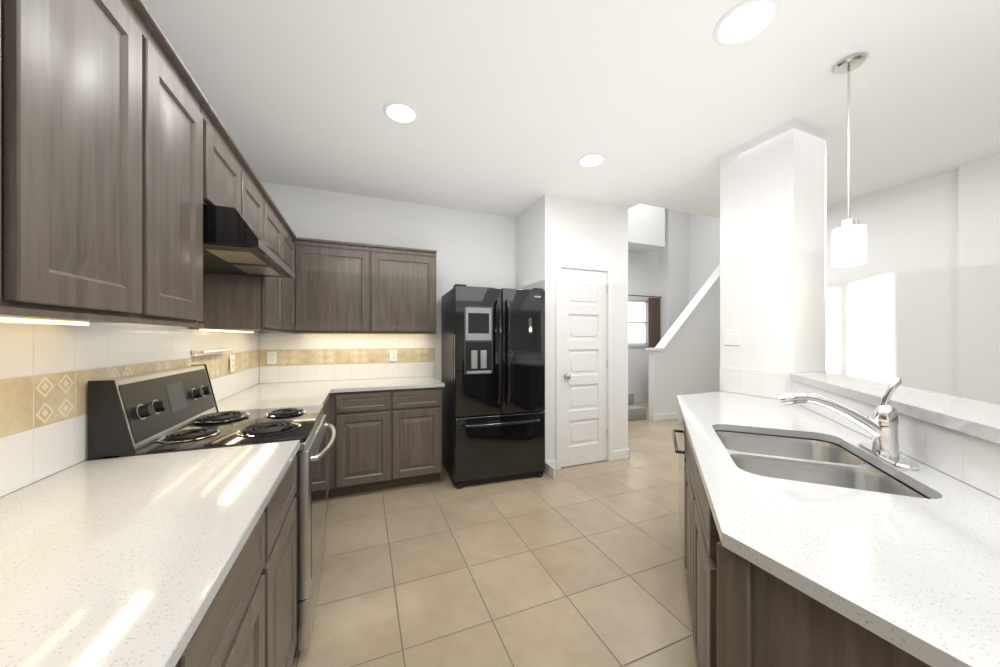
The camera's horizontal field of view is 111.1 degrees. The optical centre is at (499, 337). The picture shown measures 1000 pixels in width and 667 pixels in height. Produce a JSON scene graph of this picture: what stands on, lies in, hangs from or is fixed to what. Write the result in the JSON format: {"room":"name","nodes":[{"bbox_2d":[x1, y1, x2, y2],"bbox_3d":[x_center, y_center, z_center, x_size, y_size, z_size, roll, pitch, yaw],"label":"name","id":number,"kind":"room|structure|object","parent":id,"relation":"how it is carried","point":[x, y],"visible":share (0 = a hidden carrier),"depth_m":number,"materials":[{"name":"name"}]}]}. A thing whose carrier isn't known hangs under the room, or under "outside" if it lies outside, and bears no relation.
{"room":"kitchen","nodes":[
{"label":"kitchen","id":0,"kind":"room"},
{"bbox_2d":[84,323,257,460],"bbox_3d":[-1.010,-0.050,-0.088,0.200,2.740,6.990,0,0,-22],"label":"wall","id":1,"kind":"structure","parent":0,"point":[141,325],"depth_m":1.42,"materials":[{"name":"white paint"}]},
{"bbox_2d":[0,0,31,315],"bbox_3d":[-0.873,-0.442,0.314,0.345,0.783,0.365,0,0,-22],"label":"upper cabinet","id":2,"kind":"object","parent":1,"relation":"attached to","point":[15,15],"depth_m":0.56,"materials":[{"name":"brown wood"}]},
{"bbox_2d":[0,0,155,323],"bbox_3d":[-1.010,-0.442,0.653,0.345,0.783,0.365,0,0,-22],"label":"upper cabinet","id":3,"kind":"object","parent":1,"relation":"attached to","point":[101,168],"depth_m":0.72,"materials":[{"name":"brown wood"}]},
{"bbox_2d":[0,322,258,496],"bbox_3d":[-1.264,0.180,0.827,0.008,0.456,4.878,0,0,-22],"label":"tile backsplash","id":4,"kind":"structure","parent":1,"relation":"attached to","point":[48,372],"depth_m":1.08,"materials":[{"name":"white tile"}]},
{"bbox_2d":[192,348,230,355],"bbox_3d":[-1.728,0.080,2.075,0.047,0.031,0.452,0,0,-22],"label":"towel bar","id":5,"kind":"structure","parent":4,"relation":"attached to","point":[222,350],"depth_m":1.98,"materials":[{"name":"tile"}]},
{"bbox_2d":[230,355,234,371],"bbox_3d":[-1.887,0.180,2.421,0.009,0.115,0.075,0,0,-22],"label":"electrical outlet","id":6,"kind":"object","parent":4,"relation":"attached to","point":[232,363],"visible":0.98,"depth_m":2.41,"materials":[{"name":"white plastic"}]},
{"bbox_2d":[60,21,207,327],"bbox_3d":[-1.146,-0.442,0.991,0.345,0.783,0.365,0,0,-22],"label":"upper cabinet","id":7,"kind":"object","parent":1,"relation":"attached to","point":[179,119],"depth_m":1.05,"materials":[{"name":"brown wood"}]},
{"bbox_2d":[200,102,265,236],"bbox_3d":[-1.360,-0.674,1.538,0.355,0.358,0.800,0,0,-22],"label":"upper cabinet","id":8,"kind":"object","parent":1,"relation":"attached to","point":[230,178],"visible":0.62,"depth_m":1.43,"materials":[{"name":"brown wood"}]},
{"bbox_2d":[203,204,294,277],"bbox_3d":[-1.301,-0.420,1.583,0.501,0.144,0.758,0,0,-22],"label":"under-cabinet range hood","id":9,"kind":"object","parent":8,"relation":"attached to","point":[235,242],"visible":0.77,"depth_m":1.38,"materials":[{"name":"black metal"}]},
{"bbox_2d":[189,191,295,333],"bbox_3d":[-1.693,-0.445,2.365,0.355,0.816,0.976,0,0,-22],"label":"upper cabinet","id":10,"kind":"object","parent":1,"relation":"attached to","point":[242,304],"visible":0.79,"depth_m":1.98,"materials":[{"name":"brown wood"}]},
{"bbox_2d":[258,181,514,382],"bbox_3d":[-1.020,-0.050,3.621,2.550,2.740,0.100,0,0,-22],"label":"wall","id":11,"kind":"structure","parent":0,"point":[474,249],"depth_m":3.65,"materials":[{"name":"white paint"}]},
{"bbox_2d":[292,237,369,332],"bbox_3d":[-1.528,-0.442,3.171,0.607,0.783,0.345,0,0,-22],"label":"upper cabinet","id":12,"kind":"object","parent":11,"relation":"attached to","point":[341,287],"depth_m":3.01,"materials":[{"name":"brown wood"}]},
{"bbox_2d":[259,333,433,382],"bbox_3d":[-1.441,0.180,3.392,1.575,0.456,0.008,0,0,-22],"label":"tile backsplash","id":13,"kind":"structure","parent":11,"relation":"attached to","point":[312,357],"depth_m":3.35,"materials":[{"name":"white tile"}]},
{"bbox_2d":[267,351,276,363],"bbox_3d":[-2.074,0.180,3.118,0.075,0.115,0.009,0,0,-22],"label":"electrical outlet","id":14,"kind":"object","parent":13,"relation":"attached to","point":[271,357],"visible":1,"depth_m":3.12,"materials":[{"name":"white plastic"}]},
{"bbox_2d":[390,350,396,360],"bbox_3d":[-1.091,0.180,3.514,0.075,0.115,0.009,0,0,-22],"label":"electrical outlet","id":15,"kind":"object","parent":13,"relation":"attached to","point":[393,355],"visible":1,"depth_m":3.51,"materials":[{"name":"white plastic"}]},
{"bbox_2d":[370,245,436,332],"bbox_3d":[-0.965,-0.442,3.398,0.608,0.783,0.345,0,0,-22],"label":"upper cabinet","id":16,"kind":"object","parent":11,"relation":"attached to","point":[402,281],"depth_m":3.23,"materials":[{"name":"brown wood"}]},
{"bbox_2d":[291,401,695,666],"bbox_3d":[1.954,1.370,2.457,7.600,0.100,9.500,0,0,-22],"label":"floor","id":17,"kind":"structure","parent":0,"point":[580,565],"depth_m":1.93,"materials":[{"name":"tile"}]},
{"bbox_2d":[175,631,198,666],"bbox_3d":[-0.654,0.882,0.152,0.620,0.876,0.470,0,0,-22],"label":"base cabinet","id":18,"kind":"object","parent":17,"relation":"on","point":[190,656],"depth_m":0.52,"materials":[{"name":"brown wood"}]},
{"bbox_2d":[88,364,335,657],"bbox_3d":[-1.185,0.732,1.634,0.726,1.176,0.752,0,0,-22],"label":"range","id":19,"kind":"object","parent":17,"relation":"on","point":[166,411],"visible":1,"depth_m":1.40,"materials":[{"name":"grey metal"}]},
{"bbox_2d":[196,495,274,666],"bbox_3d":[-0.831,0.882,0.592,0.620,0.876,0.480,0,0,-22],"label":"base cabinet","id":20,"kind":"object","parent":17,"relation":"on","point":[249,618],"depth_m":0.78,"materials":[{"name":"brown wood"}]},
{"bbox_2d":[0,440,299,666],"bbox_3d":[-0.580,0.424,-0.027,0.637,0.029,2.783,0,0,-22],"label":"countertop","id":21,"kind":"structure","parent":20,"relation":"on","point":[129,561],"depth_m":0.67,"materials":[{"name":"stone"}]},
{"bbox_2d":[273,455,296,666],"bbox_3d":[-1.011,0.882,1.038,0.620,0.876,0.480,0,0,-22],"label":"base cabinet","id":22,"kind":"object","parent":17,"relation":"on","point":[285,501],"depth_m":1.18,"materials":[{"name":"brown wood"}]},
{"bbox_2d":[323,396,329,502],"bbox_3d":[-1.519,0.882,2.300,0.620,0.875,0.730,0,0,-22],"label":"base cabinet","id":23,"kind":"object","parent":17,"relation":"on","point":[327,408],"visible":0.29,"depth_m":2.61,"materials":[{"name":"brown wood"}]},
{"bbox_2d":[327,389,394,499],"bbox_3d":[-1.270,0.882,3.121,0.490,0.876,0.620,0,0,-22],"label":"base cabinet","id":24,"kind":"object","parent":17,"relation":"on","point":[386,439],"depth_m":2.85,"materials":[{"name":"brown wood"}]},
{"bbox_2d":[216,376,444,411],"bbox_3d":[-1.206,0.424,2.759,1.557,0.029,1.354,0,0,-22],"label":"countertop","id":25,"kind":"structure","parent":24,"relation":"on","point":[278,395],"depth_m":2.73,"materials":[{"name":"stone"}]},
{"bbox_2d":[395,387,441,486],"bbox_3d":[-0.839,0.882,3.295,0.440,0.876,0.620,0,0,-22],"label":"base cabinet","id":26,"kind":"object","parent":17,"relation":"on","point":[418,411],"depth_m":3.02,"materials":[{"name":"brown wood"}]},
{"bbox_2d":[441,284,544,488],"bbox_3d":[-0.087,0.424,3.430,0.870,1.792,0.816,0,0,-18],"label":"refrigerator","id":27,"kind":"object","parent":17,"relation":"on","point":[493,376],"visible":1,"depth_m":3.11,"materials":[{"name":"black metal"}]},
{"bbox_2d":[628,392,645,420],"bbox_3d":[2.374,0.750,6.225,3.608,1.140,1.218,0,0,-22],"label":"stairs","id":28,"kind":"structure","parent":17,"relation":"on","point":[635,412],"depth_m":5.53,"materials":[{"name":"carpet"}]},
{"bbox_2d":[672,406,718,666],"bbox_3d":[1.172,0.882,1.551,0.664,0.875,1.640,0,0,25],"label":"base cabinet","id":29,"kind":"object","parent":17,"relation":"on","point":[699,534],"visible":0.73,"depth_m":1.23,"materials":[{"name":"brown wood"}]},
{"bbox_2d":[677,391,999,666],"bbox_3d":[1.490,0.424,0.710,1.882,0.029,3.405,0,0,-22],"label":"countertop","id":30,"kind":"structure","parent":29,"relation":"on","point":[918,578],"depth_m":0.71,"materials":[{"name":"stone"}]},
{"bbox_2d":[715,430,930,498],"bbox_3d":[1.076,0.546,1.254,0.500,0.206,0.730,0,0,25],"label":"double-bowl sink","id":31,"kind":"object","parent":30,"relation":"in","point":[815,461],"visible":0.25,"depth_m":1.27,"materials":[{"name":"silver metal"}]},
{"bbox_2d":[777,378,918,469],"bbox_3d":[1.252,0.272,1.220,0.318,0.274,0.325,0,0,-22],"label":"kitchen faucet","id":32,"kind":"object","parent":30,"relation":"on","point":[881,427],"visible":1,"depth_m":1.18,"materials":[{"name":"silver metal"}]},
{"bbox_2d":[717,537,930,666],"bbox_3d":[0.788,0.882,0.740,0.577,0.875,0.478,0,0,-22],"label":"base cabinet","id":33,"kind":"object","parent":17,"relation":"on","point":[765,618],"visible":0.21,"depth_m":0.65,"materials":[{"name":"brown wood"}]},
{"bbox_2d":[515,194,627,460],"bbox_3d":[0.458,-1.280,4.755,1.040,5.200,2.520,0,0,-22],"label":"wall","id":34,"kind":"structure","parent":0,"point":[550,230],"depth_m":3.61,"materials":[{"name":"white paint"}]},
{"bbox_2d":[561,268,606,466],"bbox_3d":[0.887,0.302,3.565,0.592,2.020,0.101,0,0,-22],"label":"pantry door","id":35,"kind":"structure","parent":34,"relation":"in","point":[583,366],"depth_m":3.58,"materials":[{"name":"white paint"}]},
{"bbox_2d":[556,261,612,469],"bbox_3d":[0.865,0.277,3.611,0.704,2.087,0.126,0,0,-22],"label":"door frame","id":36,"kind":"structure","parent":34,"relation":"attached to","point":[580,266],"depth_m":3.59,"materials":[{"name":"white paint"}]},
{"bbox_2d":[613,448,629,457],"bbox_3d":[1.180,1.270,4.375,0.013,0.100,1.304,0,0,-22],"label":"baseboard","id":37,"kind":"structure","parent":34,"relation":"attached to","point":[625,453],"depth_m":3.74,"materials":[{"name":"white paint"}]},
{"bbox_2d":[143,0,999,218],"bbox_3d":[2.422,-1.480,1.293,7.600,0.120,6.990,0,0,-22],"label":"ceiling","id":38,"kind":"structure","parent":0,"point":[520,106],"depth_m":1.98,"materials":[{"name":"white paint"}]},
{"bbox_2d":[383,101,418,123],"bbox_3d":[-0.623,-1.415,2.164,0.218,0.007,0.218,0,0,-22],"label":"recessed light","id":39,"kind":"object","parent":38,"relation":"in","point":[399,112],"visible":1,"depth_m":2.15,"materials":[{"name":"white paint"}]},
{"bbox_2d":[577,153,605,167],"bbox_3d":[0.730,-1.415,2.740,0.218,0.007,0.218,0,0,-22],"label":"recessed light","id":40,"kind":"object","parent":38,"relation":"in","point":[591,160],"visible":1,"depth_m":2.74,"materials":[{"name":"white paint"}]},
{"bbox_2d":[713,0,780,46],"bbox_3d":[1.104,-1.415,1.544,0.248,0.007,0.248,0,0,-22],"label":"recessed light","id":41,"kind":"object","parent":38,"relation":"in","point":[744,22],"visible":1,"depth_m":1.53,"materials":[{"name":"white paint"}]},
{"bbox_2d":[832,53,866,266],"bbox_3d":[1.799,-0.897,1.770,0.128,1.044,0.128,0,0,-22],"label":"pendant light","id":42,"kind":"object","parent":38,"relation":"hanging from","point":[849,241],"visible":0.98,"depth_m":1.74,"materials":[{"name":"white glass"}]},
{"bbox_2d":[628,204,703,401],"bbox_3d":[2.318,-1.280,6.629,3.810,5.200,0.670,0,0,-22],"label":"wall","id":43,"kind":"structure","parent":0,"point":[673,259],"depth_m":7.11,"materials":[{"name":"white paint"}]},
{"bbox_2d":[628,300,648,345],"bbox_3d":[2.764,-0.305,7.060,0.740,0.950,0.095,0,0,-22],"label":"window","id":44,"kind":"structure","parent":43,"relation":"in","point":[637,322],"depth_m":7.14,"materials":[{"name":"white glass"}]},
{"bbox_2d":[628,295,661,347],"bbox_3d":[2.866,-0.325,7.034,1.170,1.090,0.087,0,0,-22],"label":"curtain","id":45,"kind":"object","parent":43,"relation":"hanging from","point":[654,322],"visible":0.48,"depth_m":7.14,"materials":[{"name":"fabric"}]},
{"bbox_2d":[646,264,719,420],"bbox_3d":[3.395,-0.201,5.894,2.140,3.042,0.180,0,0,-22],"label":"wall","id":46,"kind":"structure","parent":0,"point":[684,356],"depth_m":5.75,"materials":[{"name":"white paint"}]},
{"bbox_2d":[653,412,677,420],"bbox_3d":[3.420,1.270,5.830,2.140,0.100,0.013,0,0,-22],"label":"baseboard","id":47,"kind":"structure","parent":46,"relation":"attached to","point":[668,416],"depth_m":5.52,"materials":[{"name":"white paint"}]},
{"bbox_2d":[704,216,719,283],"bbox_3d":[4.464,-1.280,6.264,0.100,5.200,2.670,0,0,-22],"label":"wall","id":48,"kind":"structure","parent":0,"point":[711,224],"depth_m":6.80,"materials":[{"name":"white paint"}]},
{"bbox_2d":[720,119,825,394],"bbox_3d":[1.979,-0.050,2.516,0.370,2.740,0.490,0,0,-22],"label":"post","id":49,"kind":"object","parent":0,"point":[773,246],"visible":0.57,"depth_m":2.34,"materials":[{"name":"white paint"}]},
{"bbox_2d":[724,329,738,344],"bbox_3d":[1.745,-0.005,2.589,0.008,0.118,0.118,0,0,-22],"label":"light switch","id":50,"kind":"object","parent":49,"relation":"attached to","point":[731,337],"visible":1,"depth_m":2.58,"materials":[{"name":"white plastic"}]},
{"bbox_2d":[720,367,791,398],"bbox_3d":[1.802,0.317,2.445,0.008,0.184,0.486,0,0,-22],"label":"tile backsplash","id":51,"kind":"structure","parent":49,"relation":"attached to","point":[768,384],"depth_m":2.42,"materials":[{"name":"white tile"}]},
{"bbox_2d":[826,155,999,404],"bbox_3d":[4.428,-0.050,1.572,0.210,2.740,6.010,0,0,-22],"label":"wall","id":52,"kind":"structure","parent":0,"point":[913,301],"depth_m":2.98,"materials":[{"name":"white paint"}]},
{"bbox_3d":[1.988,0.792,0.666,1.326,1.056,2.951,0,0,-22],"label":"wall","id":53,"kind":"structure","parent":0,"visible":0},
{"bbox_2d":[790,371,999,443],"bbox_3d":[2.062,0.243,0.694,1.545,0.037,2.948,0,0,-22],"label":"ledge cap","id":54,"kind":"object","parent":53,"relation":"on","point":[979,419],"visible":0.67,"depth_m":1.20,"materials":[{"name":"stone"}]},
{"bbox_2d":[792,380,999,498],"bbox_3d":[1.561,0.336,1.498,0.008,0.144,1.584,0,0,25],"label":"tile backsplash","id":55,"kind":"structure","parent":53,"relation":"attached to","point":[973,461],"depth_m":1.06,"materials":[{"name":"white tile"}]}
]}

